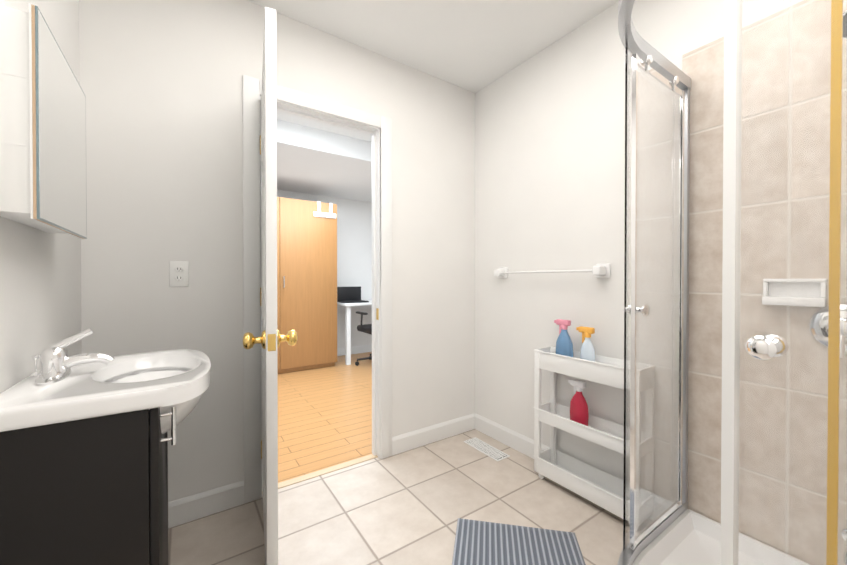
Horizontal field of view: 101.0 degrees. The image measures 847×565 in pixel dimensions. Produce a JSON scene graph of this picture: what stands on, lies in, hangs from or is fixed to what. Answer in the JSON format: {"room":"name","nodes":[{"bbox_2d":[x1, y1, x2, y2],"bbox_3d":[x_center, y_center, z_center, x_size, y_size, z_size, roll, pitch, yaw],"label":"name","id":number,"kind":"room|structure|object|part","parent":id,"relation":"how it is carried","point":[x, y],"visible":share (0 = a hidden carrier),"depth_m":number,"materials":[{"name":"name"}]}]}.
{"room":"bathroom","nodes":[
{"label":"bathroom","id":0,"kind":"room"},
{"bbox_2d":[0,0,81,393],"bbox_3d":[-0.763,-0.140,0.435,0.100,2.440,2.400,0,1,-34],"label":"wall","id":1,"kind":"structure","parent":0,"point":[40,290],"depth_m":0.98,"materials":[{"name":"paint"}]},
{"bbox_2d":[0,4,86,238],"bbox_3d":[-0.954,-0.353,0.878,0.084,0.440,0.430,0,1,-34],"label":"upper cabinet","id":2,"kind":"object","parent":1,"relation":"attached to","point":[42,141],"visible":1,"depth_m":0.74,"materials":[{"name":"white mirror"}]},
{"bbox_3d":[-0.925,-0.353,0.898,0.012,0.440,0.430,0,1,-34],"label":"door","id":3,"kind":"part","parent":2,"relation":"part of","materials":[{"name":"white plastic"}]},
{"bbox_2d":[79,0,474,501],"bbox_3d":[-0.512,-0.151,2.001,2.085,2.440,0.100,0,1,-34],"label":"wall","id":4,"kind":"structure","parent":0,"point":[161,83],"depth_m":1.63,"materials":[{"name":"paint"}]},
{"bbox_2d":[169,261,188,286],"bbox_3d":[-1.081,-0.038,1.545,0.070,0.114,0.010,0,1,-34],"label":"electrical outlet plate","id":5,"kind":"object","parent":4,"relation":"attached to","point":[178,273],"visible":1,"depth_m":1.54,"materials":[{"name":"white plastic"}]},
{"bbox_2d":[168,480,244,527],"bbox_3d":[-1.056,1.018,1.569,0.450,0.108,0.013,0,1,-34],"label":"baseboard","id":6,"kind":"structure","parent":4,"relation":"attached to","point":[197,506],"depth_m":1.60,"materials":[{"name":"white wood"}]},
{"bbox_2d":[260,7,277,564],"bbox_3d":[-0.651,0.077,1.455,0.049,1.976,0.650,0,0,-26],"label":"bathroom door","id":7,"kind":"structure","parent":4,"relation":"in","point":[269,286],"depth_m":1.17,"materials":[{"name":"white wood"}]},
{"bbox_3d":[-0.801,0.076,1.726,0.012,1.600,0.031,0,1,-34],"label":"bathroom door hinge","id":8,"kind":"part","parent":7,"relation":"part of","materials":[{"name":"metal"}]},
{"bbox_2d":[243,330,297,350],"bbox_3d":[-0.527,0.200,1.214,0.177,0.066,0.112,0,1,-34],"label":"door knob","id":9,"kind":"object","parent":7,"relation":"attached to","point":[290,338],"depth_m":1.20,"materials":[{"name":"gold metal"}]},
{"bbox_2d":[242,75,391,502],"bbox_3d":[-0.566,0.034,1.966,0.817,2.069,0.132,0,1,-34],"label":"door frame","id":10,"kind":"structure","parent":4,"relation":"attached to","point":[378,128],"depth_m":1.88,"materials":[{"name":"white wood"}]},
{"bbox_3d":[-0.281,0.193,2.129,0.001,0.070,0.028,0,1,-34],"label":"door trim strike","id":11,"kind":"part","parent":10,"relation":"part of","materials":[{"name":"gold metal"}]},
{"bbox_2d":[392,413,474,455],"bbox_3d":[0.091,1.012,2.355,0.700,0.108,0.013,0,1,-34],"label":"baseboard","id":12,"kind":"structure","parent":4,"relation":"attached to","point":[401,443],"depth_m":2.33,"materials":[{"name":"white wood"}]},
{"bbox_2d":[277,189,371,347],"bbox_3d":[-1.952,-0.171,4.530,4.800,2.440,0.100,0,1,-34],"label":"wall","id":13,"kind":"structure","parent":0,"point":[354,243],"depth_m":5.10,"materials":[{"name":"paint"}]},
{"bbox_2d":[337,344,371,355],"bbox_3d":[-1.920,0.996,4.492,4.800,0.108,0.013,0,1,-34],"label":"baseboard","id":14,"kind":"structure","parent":13,"relation":"attached to","point":[358,349],"depth_m":5.13,"materials":[{"name":"white wood"}]},
{"bbox_2d":[277,119,371,201],"bbox_3d":[-1.457,-1.290,3.800,4.800,0.190,1.650,0,1,-34],"label":"ceiling","id":15,"kind":"structure","parent":0,"point":[310,160],"depth_m":3.50,"materials":[{"name":"paint"}]},
{"bbox_2d":[168,352,622,564],"bbox_3d":[-0.482,1.088,2.395,5.000,0.055,5.300,0,1,-34],"label":"floor","id":16,"kind":"structure","parent":0,"point":[410,507],"depth_m":1.72,"materials":[{"name":"tile"}]},
{"bbox_2d":[0,328,210,564],"bbox_3d":[-0.803,0.596,0.941,0.393,0.961,0.514,0,1,-34],"label":"bathroom vanity","id":17,"kind":"object","parent":16,"relation":"on","point":[84,438],"visible":1,"depth_m":0.74,"materials":[{"name":"black wood"}]},
{"bbox_2d":[32,328,114,384],"bbox_3d":[-0.881,0.176,0.884,0.152,0.119,0.157,0,1,-34],"label":"tap","id":18,"kind":"object","parent":17,"relation":"on","point":[56,364],"depth_m":0.86,"materials":[{"name":"silver metal"}]},
{"bbox_2d":[104,366,203,438],"bbox_3d":[-0.765,0.340,0.965,0.288,0.150,0.436,0,1,-34],"label":"sink","id":19,"kind":"object","parent":17,"relation":"in","point":[171,416],"depth_m":0.97,"materials":[{"name":"white ceramic"}]},
{"bbox_3d":[-0.607,0.342,0.831,0.031,0.090,0.010,0,1,-34],"label":"handle","id":20,"kind":"part","parent":17,"relation":"part of","materials":[{"name":"silver metal"}]},
{"bbox_2d":[277,197,336,373],"bbox_3d":[-1.668,0.034,4.277,1.080,2.035,0.622,0,1,-34],"label":"wardrobe","id":21,"kind":"object","parent":16,"relation":"on","point":[306,271],"visible":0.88,"depth_m":4.16,"materials":[{"name":"brown wood"}]},
{"bbox_2d":[337,300,371,364],"bbox_3d":[-0.724,0.656,4.930,1.030,0.780,0.600,0,1,-34],"label":"desk","id":22,"kind":"object","parent":16,"relation":"on","point":[347,307],"visible":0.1,"depth_m":4.46,"materials":[{"name":"white wood"}]},
{"bbox_2d":[337,287,368,302],"bbox_3d":[-0.951,0.162,4.718,0.340,0.209,0.275,0,1,-34],"label":"laptop","id":23,"kind":"object","parent":22,"relation":"on","point":[348,294],"visible":0.98,"depth_m":4.79,"materials":[{"name":"black plastic"}]},
{"bbox_2d":[355,311,371,365],"bbox_3d":[-0.556,0.539,4.483,0.607,1.019,0.636,0,1,-34],"label":"chair","id":24,"kind":"object","parent":16,"relation":"on","point":[366,328],"visible":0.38,"depth_m":4.37,"materials":[{"name":"black plastic"}]},
{"bbox_2d":[463,437,509,460],"bbox_3d":[0.400,1.063,2.241,0.110,0.006,0.310,0,1,-34],"label":"floor vent","id":25,"kind":"object","parent":16,"relation":"in","point":[494,453],"visible":1,"depth_m":2.22,"materials":[{"name":"white metal"}]},
{"bbox_2d":[452,518,585,564],"bbox_3d":[0.334,1.067,1.178,0.500,0.014,0.740,0,0,11],"label":"bath mat","id":26,"kind":"object","parent":16,"relation":"on","point":[482,543],"visible":1,"depth_m":1.41,"materials":[{"name":"grey fabric"}]},
{"bbox_2d":[534,347,623,518],"bbox_3d":[0.819,0.719,1.744,0.161,0.700,0.529,0,1,-34],"label":"cart","id":27,"kind":"object","parent":16,"relation":"on","point":[600,488],"visible":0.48,"depth_m":1.76,"materials":[{"name":"white plastic"}]},
{"bbox_2d":[554,319,572,356],"bbox_3d":[0.746,0.329,1.860,0.055,0.262,0.108,0,1,-34],"label":"bottle","id":28,"kind":"object","parent":27,"relation":"in","point":[564,345],"visible":0.79,"depth_m":1.84,"materials":[{"name":"blue plastic"}]},
{"bbox_2d":[568,379,588,425],"bbox_3d":[0.794,0.625,1.792,0.050,0.241,0.108,0,1,-34],"label":"bottle","id":29,"kind":"object","parent":27,"relation":"in","point":[579,412],"visible":0.9,"depth_m":1.77,"materials":[{"name":"red plastic"}]},
{"bbox_2d":[576,326,594,361],"bbox_3d":[0.816,0.342,1.758,0.050,0.237,0.096,0,1,-34],"label":"bottle","id":30,"kind":"object","parent":27,"relation":"in","point":[587,351],"visible":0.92,"depth_m":1.74,"materials":[{"name":"white plastic"}]},
{"bbox_2d":[617,0,846,564],"bbox_3d":[0.968,0.112,0.856,0.921,1.926,0.912,0,1,-34],"label":"shower","id":31,"kind":"object","parent":16,"relation":"on","point":[784,402],"visible":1,"depth_m":0.64,"materials":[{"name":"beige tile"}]},
{"bbox_3d":[0.975,0.055,0.857,0.906,1.795,0.906,0,1,-34],"label":"rail","id":32,"kind":"part","parent":31,"relation":"part of","materials":[{"name":"silver metal"}]},
{"bbox_3d":[0.881,0.054,1.307,0.424,1.706,0.068,0,1,-34],"label":"door frame","id":33,"kind":"part","parent":31,"relation":"part of","materials":[{"name":"silver metal"}]},
{"bbox_3d":[0.881,0.069,1.307,0.384,1.640,0.009,0,1,-34],"label":"glass door","id":34,"kind":"part","parent":31,"relation":"part of","materials":[{"name":"clear glass"}]},
{"bbox_2d":[632,509,720,564],"bbox_3d":[0.973,1.014,0.864,0.909,0.123,0.909,0,1,-34],"label":"tray","id":35,"kind":"object","parent":31,"relation":"on","point":[690,537],"depth_m":1.32,"materials":[{"name":"white plastic"}]},
{"bbox_3d":[0.611,0.114,0.622,0.068,0.042,0.048,0,1,-34],"label":"door knob","id":36,"kind":"part","parent":31,"relation":"part of","materials":[{"name":"silver metal"}]},
{"bbox_3d":[0.725,0.063,0.460,0.018,1.725,0.494,0,1,-34],"label":"glass panel","id":37,"kind":"part","parent":31,"relation":"part of","materials":[{"name":"clear glass"}]},
{"bbox_2d":[247,0,618,141],"bbox_3d":[-0.482,-1.414,2.376,5.000,0.080,5.300,0,1,-34],"label":"ceiling","id":38,"kind":"structure","parent":0,"point":[474,46],"depth_m":1.89,"materials":[{"name":"paint"}]},
{"bbox_2d":[475,0,723,480],"bbox_3d":[1.039,-0.149,1.670,0.100,2.440,2.400,0,1,-34],"label":"wall","id":39,"kind":"structure","parent":0,"point":[550,157],"depth_m":1.98,"materials":[{"name":"paint"}]},
{"bbox_2d":[475,413,549,458],"bbox_3d":[0.733,1.014,2.027,0.013,0.108,1.280,0,1,-34],"label":"baseboard","id":40,"kind":"structure","parent":39,"relation":"attached to","point":[523,444],"depth_m":2.29,"materials":[{"name":"white wood"}]},
{"bbox_2d":[494,263,610,277],"bbox_3d":[0.692,-0.062,2.021,0.075,0.072,0.742,0,1,-34],"label":"towel rail","id":41,"kind":"object","parent":39,"relation":"attached to","point":[601,270],"visible":1,"depth_m":1.83,"materials":[{"name":"white ceramic"}]},
{"bbox_2d":[682,37,723,523],"bbox_3d":[1.358,0.058,1.111,0.008,2.035,0.915,0,1,-34],"label":"wall tile","id":42,"kind":"structure","parent":39,"relation":"attached to","point":[703,68],"depth_m":1.42,"materials":[{"name":"beige tile"}]}
]}

